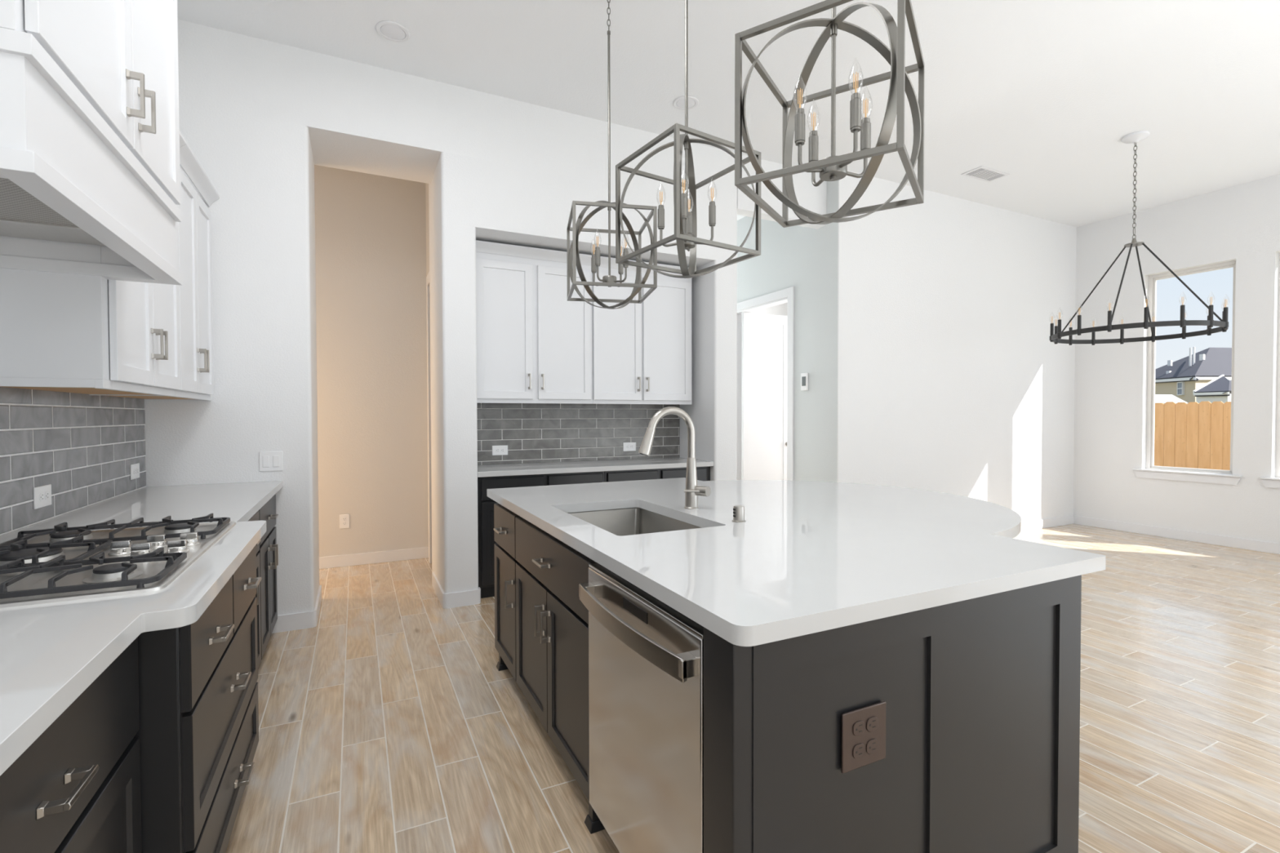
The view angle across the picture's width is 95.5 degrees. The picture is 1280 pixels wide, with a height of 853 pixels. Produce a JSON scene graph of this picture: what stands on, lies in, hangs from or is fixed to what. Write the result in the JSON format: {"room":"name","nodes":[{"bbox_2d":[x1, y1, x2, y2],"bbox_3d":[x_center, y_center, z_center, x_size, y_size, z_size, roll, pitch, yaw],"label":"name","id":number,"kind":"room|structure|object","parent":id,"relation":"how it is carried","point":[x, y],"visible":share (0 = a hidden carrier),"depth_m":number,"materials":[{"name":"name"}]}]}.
{"room":"kitchen","nodes":[
{"label":"kitchen","id":0,"kind":"room"},
{"bbox_2d":[314,164,429,557],"bbox_3d":[-2.778,-0.538,4.404,3.900,3.530,1.170,-1,1,-26],"label":"wall","id":1,"kind":"structure","parent":0,"point":[372,231],"depth_m":5.12,"materials":[{"name":"white paint"}]},
{"bbox_2d":[339,514,349,528],"bbox_3d":[-2.565,0.823,5.044,0.075,0.120,0.009,-1,1,-26],"label":"power outlet","id":2,"kind":"object","parent":1,"relation":"attached to","point":[344,518],"visible":1,"depth_m":5.04,"materials":[{"name":"white plastic"}]},
{"bbox_2d":[319,546,428,568],"bbox_3d":[-3.290,1.173,4.692,3.000,0.100,0.014,-1,1,-26],"label":"baseboard","id":3,"kind":"structure","parent":1,"relation":"attached to","point":[339,561],"depth_m":5.14,"materials":[{"name":"white paint"}]},
{"bbox_2d":[426,271,431,563],"bbox_3d":[-1.692,-0.055,4.906,0.118,2.540,0.700,-1,1,-26],"label":"door","id":4,"kind":"structure","parent":1,"relation":"in","point":[428,306],"depth_m":5.12,"materials":[{"name":"white paint"}]},
{"bbox_2d":[144,18,826,615],"bbox_3d":[0.273,-0.580,6.357,8.500,3.530,3.010,-1,1,-26],"label":"wall","id":5,"kind":"structure","parent":0,"point":[257,116],"depth_m":3.82,"materials":[{"name":"white paint"}]},
{"bbox_2d":[258,451,283,471],"bbox_3d":[-2.209,0.208,3.481,0.120,0.118,0.010,-1,1,-26],"label":"light switch","id":6,"kind":"object","parent":5,"relation":"attached to","point":[268,460],"visible":1,"depth_m":3.48,"materials":[{"name":"white plastic"}]},
{"bbox_2d":[271,585,321,633],"bbox_3d":[-2.239,1.186,3.815,0.236,0.100,0.614,-1,1,-26],"label":"baseboard","id":7,"kind":"structure","parent":5,"relation":"attached to","point":[307,620],"depth_m":3.55,"materials":[{"name":"white paint"}]},
{"bbox_2d":[431,572,480,608],"bbox_3d":[-1.350,1.177,4.252,0.255,0.100,0.614,-1,1,-26],"label":"baseboard","id":8,"kind":"object","parent":5,"relation":"attached to","point":[457,599],"visible":0.99,"depth_m":3.99,"materials":[{"name":"white paint"}]},
{"bbox_2d":[475,240,592,404],"bbox_3d":[-0.870,-0.768,4.580,0.958,1.175,0.387,-1,1,-26],"label":"wall cabinet","id":9,"kind":"object","parent":5,"relation":"attached to","point":[535,344],"visible":0.94,"depth_m":4.43,"materials":[{"name":"white paint"}]},
{"bbox_2d":[476,403,679,465],"bbox_3d":[-0.508,0.049,4.982,1.948,0.495,0.010,-1,1,-26],"label":"tile backsplash","id":10,"kind":"structure","parent":5,"relation":"attached to","point":[532,433],"depth_m":4.93,"materials":[{"name":"grey tile"}]},
{"bbox_2d":[492,445,507,455],"bbox_3d":[-1.125,0.191,4.671,0.125,0.078,0.009,-1,1,-26],"label":"power outlet","id":11,"kind":"object","parent":10,"relation":"attached to","point":[496,450],"visible":1,"depth_m":4.67,"materials":[{"name":"white plastic"}]},
{"bbox_2d":[622,442,635,451],"bbox_3d":[-0.092,0.180,5.177,0.125,0.078,0.009,-1,1,-26],"label":"power outlet","id":12,"kind":"object","parent":10,"relation":"attached to","point":[627,446],"visible":1,"depth_m":5.17,"materials":[{"name":"white plastic"}]},
{"bbox_2d":[592,256,692,404],"bbox_3d":[-0.022,-0.777,4.995,0.926,1.175,0.387,-1,1,-26],"label":"wall cabinet","id":13,"kind":"object","parent":5,"relation":"attached to","point":[642,352],"visible":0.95,"depth_m":4.86,"materials":[{"name":"white paint"}]},
{"bbox_2d":[177,0,1279,226],"bbox_3d":[2.254,-2.350,3.016,9.150,0.120,12.700,-1,1,-26],"label":"ceiling","id":14,"kind":"structure","parent":0,"point":[1045,95],"depth_m":3.77,"materials":[{"name":"white paint"}]},
{"bbox_2d":[375,20,409,42],"bbox_3d":[-1.429,-2.281,3.365,0.184,0.012,0.184,-1,1,-26],"label":"recessed light","id":15,"kind":"object","parent":14,"relation":"in","point":[392,31],"visible":1,"depth_m":3.35,"materials":[{"name":"white paint"}]},
{"bbox_2d":[566,0,657,309],"bbox_3d":[-0.165,-1.470,3.120,0.428,1.667,0.428,0,1,-11],"label":"lantern pendant","id":16,"kind":"object","parent":14,"relation":"hanging from","point":[572,253],"visible":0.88,"depth_m":3.09,"materials":[{"name":"silver metal"}]},
{"bbox_2d":[672,95,698,110],"bbox_3d":[0.327,-2.299,4.137,0.184,0.012,0.184,-1,1,-26],"label":"recessed light","id":17,"kind":"object","parent":14,"relation":"in","point":[678,103],"visible":0.8,"depth_m":4.12,"materials":[{"name":"white paint"}]},
{"bbox_2d":[615,0,760,278],"bbox_3d":[0.191,-1.452,2.394,0.428,1.667,0.428,-1,1,-34],"label":"lantern pendant","id":18,"kind":"object","parent":14,"relation":"hanging from","point":[685,234],"visible":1,"depth_m":2.38,"materials":[{"name":"silver metal"}]},
{"bbox_2d":[734,0,924,227],"bbox_3d":[0.553,-1.425,1.656,0.428,1.667,0.428,1,1,32],"label":"lantern pendant","id":19,"kind":"object","parent":14,"relation":"hanging from","point":[833,168],"visible":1,"depth_m":1.63,"materials":[{"name":"silver metal"}]},
{"bbox_2d":[960,165,1009,182],"bbox_3d":[3.195,-2.329,5.375,0.410,0.010,0.200,-1,1,-26],"label":"ceiling vent","id":20,"kind":"object","parent":14,"relation":"in","point":[982,173],"visible":1,"depth_m":5.36,"materials":[{"name":"white metal"}]},
{"bbox_2d":[965,168,1004,180],"bbox_3d":[3.195,-2.328,5.375,0.344,0.001,0.144,-1,1,-26],"label":"grille","id":21,"kind":"object","parent":20,"relation":"attached to","point":[982,174],"depth_m":5.36,"materials":[{"name":"grey metal"}]},
{"bbox_2d":[1048,130,1228,345],"bbox_3d":[3.959,-1.520,4.657,1.087,1.604,1.087,-1,1,-26],"label":"chandelier","id":22,"kind":"object","parent":14,"relation":"hanging from","point":[1135,137],"visible":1,"depth_m":4.59,"materials":[{"name":"black metal"}]},
{"bbox_2d":[225,524,1279,852],"bbox_3d":[1.634,1.307,2.773,10.550,0.120,12.700,-1,1,-26],"label":"floor","id":23,"kind":"structure","parent":0,"point":[391,723],"depth_m":2.47,"materials":[{"name":"brown wood"}]},
{"bbox_2d":[0,636,142,852],"bbox_3d":[-1.144,0.852,0.728,0.666,0.876,0.888,-1,1,-26],"label":"base cabinet","id":24,"kind":"object","parent":23,"relation":"on","point":[76,788],"visible":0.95,"depth_m":0.99,"materials":[{"name":"grey paint"}]},
{"bbox_2d":[133,544,262,852],"bbox_3d":[-1.519,0.837,1.589,0.751,0.876,0.985,-1,1,-26],"label":"base cabinet","id":25,"kind":"object","parent":23,"relation":"on","point":[197,733],"visible":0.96,"depth_m":1.39,"materials":[{"name":"grey paint"}]},
{"bbox_2d":[0,480,282,776],"bbox_3d":[-1.374,0.385,1.281,0.751,0.038,4.698,-1,1,-26],"label":"countertop","id":26,"kind":"structure","parent":25,"relation":"on","point":[51,653],"depth_m":1.15,"materials":[{"name":"white stone"}]},
{"bbox_2d":[0,513,235,608],"bbox_3d":[-1.506,0.338,1.588,0.537,0.045,0.923,-1,1,-26],"label":"gas cooktop","id":27,"kind":"object","parent":26,"relation":"in","point":[45,566],"visible":1,"depth_m":1.49,"materials":[{"name":"silver metal"}]},
{"bbox_2d":[247,511,261,668],"bbox_3d":[-1.965,0.824,2.389,0.656,0.876,0.835,-1,1,-26],"label":"base cabinet","id":28,"kind":"object","parent":23,"relation":"on","point":[256,517],"visible":0.09,"depth_m":2.84,"materials":[{"name":"grey paint"}]},
{"bbox_2d":[257,493,278,659],"bbox_3d":[-2.299,0.812,3.071,0.656,0.876,0.678,-1,1,-26],"label":"base cabinet","id":29,"kind":"object","parent":23,"relation":"on","point":[268,548],"visible":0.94,"depth_m":3.16,"materials":[{"name":"grey paint"}]},
{"bbox_2d":[493,502,519,680],"bbox_3d":[-0.190,0.807,3.115,1.151,0.875,0.455,-1,1,-26],"label":"base cabinet","id":30,"kind":"object","parent":23,"relation":"on","point":[505,561],"visible":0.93,"depth_m":2.86,"materials":[{"name":"grey paint"}]},
{"bbox_2d":[477,471,604,598],"bbox_3d":[-0.813,0.783,4.516,0.974,0.876,0.576,-1,1,-26],"label":"base cabinet","id":31,"kind":"object","parent":23,"relation":"on","point":[485,504],"visible":0.05,"depth_m":4.13,"materials":[{"name":"grey paint"}]},
{"bbox_2d":[477,457,713,477],"bbox_3d":[-0.379,0.321,4.725,1.948,0.038,0.572,-1,1,-26],"label":"countertop","id":32,"kind":"structure","parent":31,"relation":"on","point":[531,468],"depth_m":4.54,"materials":[{"name":"white stone"}]},
{"bbox_2d":[515,515,604,834],"bbox_3d":[0.126,0.818,2.470,1.151,0.875,0.978,-1,1,-26],"label":"base cabinet","id":33,"kind":"object","parent":23,"relation":"on","point":[552,620],"visible":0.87,"depth_m":2.15,"materials":[{"name":"grey paint"}]},
{"bbox_2d":[486,477,1106,646],"bbox_3d":[0.586,0.358,2.524,2.018,0.038,2.280,-1,1,-26],"label":"countertop","id":34,"kind":"structure","parent":33,"relation":"on","point":[806,557],"depth_m":1.66,"materials":[{"name":"white stone"}]},
{"bbox_2d":[567,507,702,536],"bbox_3d":[-0.038,0.496,2.287,0.505,0.226,0.809,-1,1,-26],"label":"sink","id":35,"kind":"object","parent":34,"relation":"in","point":[628,521],"visible":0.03,"depth_m":2.64,"materials":[{"name":"silver metal"}]},
{"bbox_2d":[638,406,711,509],"bbox_3d":[0.142,0.131,2.369,0.303,0.424,0.106,-1,1,-26],"label":"kitchen faucet","id":36,"kind":"object","parent":34,"relation":"on","point":[692,491],"visible":1,"depth_m":2.41,"materials":[{"name":"silver metal"}]},
{"bbox_2d":[732,505,745,522],"bbox_3d":[0.362,0.319,2.127,0.049,0.057,0.049,-1,1,-26],"label":"air gap","id":37,"kind":"object","parent":34,"relation":"on","point":[738,510],"visible":1,"depth_m":2.11,"materials":[{"name":"silver metal"}]},
{"bbox_2d":[578,562,703,852],"bbox_3d":[0.250,0.835,1.616,0.704,0.861,0.655,-1,1,-26],"label":"dishwasher","id":38,"kind":"object","parent":23,"relation":"on","point":[646,656],"visible":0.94,"depth_m":1.42,"materials":[{"name":"silver metal"}]},
{"bbox_2d":[604,466,710,482],"bbox_3d":[0.062,0.773,4.945,0.970,0.876,0.576,-1,1,-26],"label":"base cabinet","id":39,"kind":"object","parent":23,"relation":"on","point":[703,473],"visible":0.02,"depth_m":4.69,"materials":[{"name":"grey paint"}]},
{"bbox_2d":[703,574,1081,852],"bbox_3d":[0.519,0.831,1.685,1.144,0.875,0.773,-1,1,-26],"label":"kitchen island","id":40,"kind":"object","parent":23,"relation":"on","point":[981,695],"visible":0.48,"depth_m":1.30,"materials":[{"name":"grey paint"}]},
{"bbox_2d":[840,701,885,773],"bbox_3d":[0.475,0.657,1.230,0.126,0.124,0.009,-1,1,-26],"label":"power outlet","id":41,"kind":"object","parent":40,"relation":"attached to","point":[863,729],"visible":1,"depth_m":1.23,"materials":[{"name":"brown plastic"}]},
{"bbox_2d":[852,743,865,759],"bbox_3d":[0.459,0.681,1.220,0.033,0.029,0.003,-1,1,-26],"label":"receptacle","id":42,"kind":"object","parent":41,"relation":"attached to","point":[858,749],"depth_m":1.22,"materials":[{"name":"black plastic"}]},
{"bbox_2d":[853,720,865,736],"bbox_3d":[0.459,0.633,1.219,0.033,0.029,0.003,-1,1,-26],"label":"receptacle","id":43,"kind":"object","parent":41,"relation":"attached to","point":[859,726],"depth_m":1.22,"materials":[{"name":"black plastic"}]},
{"bbox_2d":[866,716,878,731],"bbox_3d":[0.494,0.633,1.236,0.033,0.029,0.003,-1,1,-26],"label":"receptacle","id":44,"kind":"object","parent":41,"relation":"attached to","point":[872,722],"depth_m":1.23,"materials":[{"name":"black plastic"}]},
{"bbox_2d":[866,738,878,754],"bbox_3d":[0.494,0.681,1.237,0.033,0.029,0.003,-1,1,-26],"label":"receptacle","id":45,"kind":"object","parent":41,"relation":"attached to","point":[872,744],"depth_m":1.24,"materials":[{"name":"black plastic"}]},
{"bbox_2d":[737,180,838,482],"bbox_3d":[0.960,-0.595,7.123,0.120,3.530,4.038,-1,1,-26],"label":"wall","id":46,"kind":"structure","parent":0,"point":[805,259],"depth_m":5.61,"materials":[{"name":"white paint"}]},
{"bbox_2d":[737,286,794,479],"bbox_3d":[1.609,-0.113,6.472,0.738,2.585,1.125,-1,1,-26],"label":"door","id":47,"kind":"structure","parent":46,"relation":"in","point":[765,342],"depth_m":6.73,"materials":[{"name":"white paint"}]},
{"bbox_2d":[800,373,808,391],"bbox_3d":[1.601,-0.435,5.657,0.020,0.170,0.090,-1,1,-26],"label":"thermostat","id":48,"kind":"object","parent":46,"relation":"attached to","point":[804,376],"visible":1,"depth_m":5.65,"materials":[{"name":"white plastic"}]},
{"bbox_2d":[836,170,1076,522],"bbox_3d":[3.554,-0.585,6.212,3.976,3.530,0.140,-1,1,-26],"label":"wall","id":49,"kind":"structure","parent":0,"point":[952,380],"depth_m":5.99,"materials":[{"name":"white paint"}]},
{"bbox_2d":[1021,515,1074,531],"bbox_3d":[3.502,1.132,6.130,3.776,0.100,0.014,-1,1,-26],"label":"baseboard","id":50,"kind":"structure","parent":49,"relation":"attached to","point":[1061,521],"depth_m":6.71,"materials":[{"name":"white paint"}]},
{"bbox_2d":[1073,173,1279,543],"bbox_3d":[7.145,-0.537,3.134,0.160,3.530,8.550,-1,1,-26],"label":"wall","id":51,"kind":"structure","parent":0,"point":[1240,223],"depth_m":6.10,"materials":[{"name":"white paint"}]},
{"bbox_2d":[1074,515,1279,554],"bbox_3d":[7.030,1.177,3.210,0.014,0.100,8.336,-1,1,-26],"label":"baseboard","id":52,"kind":"structure","parent":51,"relation":"attached to","point":[1233,542],"depth_m":6.03,"materials":[{"name":"white paint"}]},
{"bbox_2d":[1133,260,1242,484],"bbox_3d":[5.696,-0.539,6.032,0.180,2.205,0.870,-1,1,-26],"label":"window","id":53,"kind":"structure","parent":51,"relation":"in","point":[1178,473],"depth_m":6.15,"materials":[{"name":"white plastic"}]},
{"bbox_2d":[1259,253,1279,488],"bbox_3d":[6.136,-0.523,5.135,0.180,2.205,0.870,-1,1,-26],"label":"window","id":54,"kind":"structure","parent":51,"relation":"in","point":[1273,482],"depth_m":5.47,"materials":[{"name":"white plastic"}]},
{"bbox_3d":[-1.037,-0.455,-0.450,0.150,3.530,9.320,-1,1,-26],"label":"wall","id":55,"kind":"structure","parent":0,"visible":0},
{"bbox_2d":[0,386,146,535],"bbox_3d":[-1.706,0.124,1.108,0.008,0.490,4.688,-1,1,-26],"label":"tile backsplash","id":56,"kind":"structure","parent":55,"relation":"attached to","point":[84,446],"depth_m":2.31,"materials":[{"name":"grey tile"}]},
{"bbox_2d":[33,484,51,509],"bbox_3d":[-2.205,0.258,2.148,0.009,0.078,0.125,-1,1,-26],"label":"power outlet","id":57,"kind":"object","parent":56,"relation":"attached to","point":[42,495],"visible":1,"depth_m":2.14,"materials":[{"name":"white plastic"}]},
{"bbox_2d":[39,493,44,501],"bbox_3d":[-2.194,0.259,2.131,0.003,0.029,0.033,-1,1,-26],"label":"receptacle","id":58,"kind":"object","parent":57,"relation":"attached to","point":[41,495],"depth_m":2.13,"materials":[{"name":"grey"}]},
{"bbox_2d":[44,491,48,499],"bbox_3d":[-2.211,0.258,2.167,0.003,0.029,0.033,-1,1,-26],"label":"receptacle","id":59,"kind":"object","parent":57,"relation":"attached to","point":[46,493],"depth_m":2.16,"materials":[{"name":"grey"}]},
{"bbox_2d":[129,462,139,479],"bbox_3d":[-2.648,0.235,3.050,0.009,0.078,0.125,-1,1,-26],"label":"power outlet","id":60,"kind":"object","parent":56,"relation":"attached to","point":[135,468],"visible":1,"depth_m":3.04,"materials":[{"name":"white plastic"}]},
{"bbox_2d":[0,0,180,204],"bbox_3d":[-1.591,-1.285,1.454,0.546,1.076,1.050,-1,1,-26],"label":"upper cabinet","id":61,"kind":"object","parent":55,"relation":"attached to","point":[122,55],"visible":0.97,"depth_m":1.55,"materials":[{"name":"white paint"}]},
{"bbox_2d":[0,26,182,285],"bbox_3d":[-1.606,-0.616,1.458,0.508,0.260,1.052,-1,1,-26],"label":"range hood","id":62,"kind":"object","parent":55,"relation":"attached to","point":[66,175],"visible":1,"depth_m":1.40,"materials":[{"name":"white paint"}]},
{"bbox_2d":[0,131,186,396],"bbox_3d":[-2.067,-0.721,2.234,0.366,1.180,0.853,-1,1,-26],"label":"upper cabinet","id":63,"kind":"object","parent":55,"relation":"attached to","point":[90,335],"visible":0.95,"depth_m":1.89,"materials":[{"name":"white paint"}]},
{"bbox_2d":[103,142,219,400],"bbox_3d":[-2.419,-0.733,2.952,0.366,1.180,0.743,-1,1,-26],"label":"upper cabinet","id":64,"kind":"object","parent":55,"relation":"attached to","point":[195,252],"visible":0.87,"depth_m":2.95,"materials":[{"name":"white paint"}]},
{"label":"outside","id":65,"kind":"structure","parent":0,"visible":0},
{"bbox_3d":[28.389,1.036,30.655,62.050,0.100,90.000,-1,1,-26],"label":"ground","id":66,"kind":"structure","parent":65,"visible":0},
{"bbox_2d":[1155,394,1187,404],"bbox_3d":[14.973,0.189,16.032,3.000,2.179,1.346,-1,1,-26],"label":"shed roof","id":67,"kind":"structure","parent":66,"relation":"on","point":[1163,398],"depth_m":15.51,"materials":[{"name":"white"}]},
{"bbox_2d":[1154,401,1231,470],"bbox_3d":[8.898,0.518,8.273,0.058,1.788,12.000,-1,1,-26],"label":"fence","id":68,"kind":"object","parent":66,"relation":"on","point":[1195,435],"visible":0.09,"depth_m":8.95,"materials":[{"name":"brown wood"}]},
{"bbox_2d":[1155,346,1231,403],"bbox_3d":[28.521,-1.709,31.941,17.117,5.343,7.457,-1,1,-41],"label":"house","id":69,"kind":"structure","parent":66,"relation":"on","point":[1180,378],"depth_m":26.91,"materials":[{"name":"grey"}]},
{"bbox_2d":[1167,360,1172,365],"bbox_3d":[27.878,-3.335,30.578,0.190,0.290,0.140,-1,1,-26],"label":"roof vent","id":70,"kind":"object","parent":69,"relation":"attached to","point":[1169,362],"depth_m":30.52,"materials":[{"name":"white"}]},
{"bbox_2d":[1199,354,1204,360],"bbox_3d":[25.863,-3.177,26.741,0.190,0.290,0.140,-1,1,-26],"label":"roof vent","id":71,"kind":"object","parent":69,"relation":"attached to","point":[1202,357],"depth_m":26.69,"materials":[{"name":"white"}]},
{"bbox_2d":[1192,374,1231,403],"bbox_3d":[22.929,-0.481,22.750,8.721,3.241,1.557,-1,1,-42],"label":"garage wing","id":72,"kind":"object","parent":66,"relation":"on","point":[1219,389],"visible":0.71,"depth_m":20.83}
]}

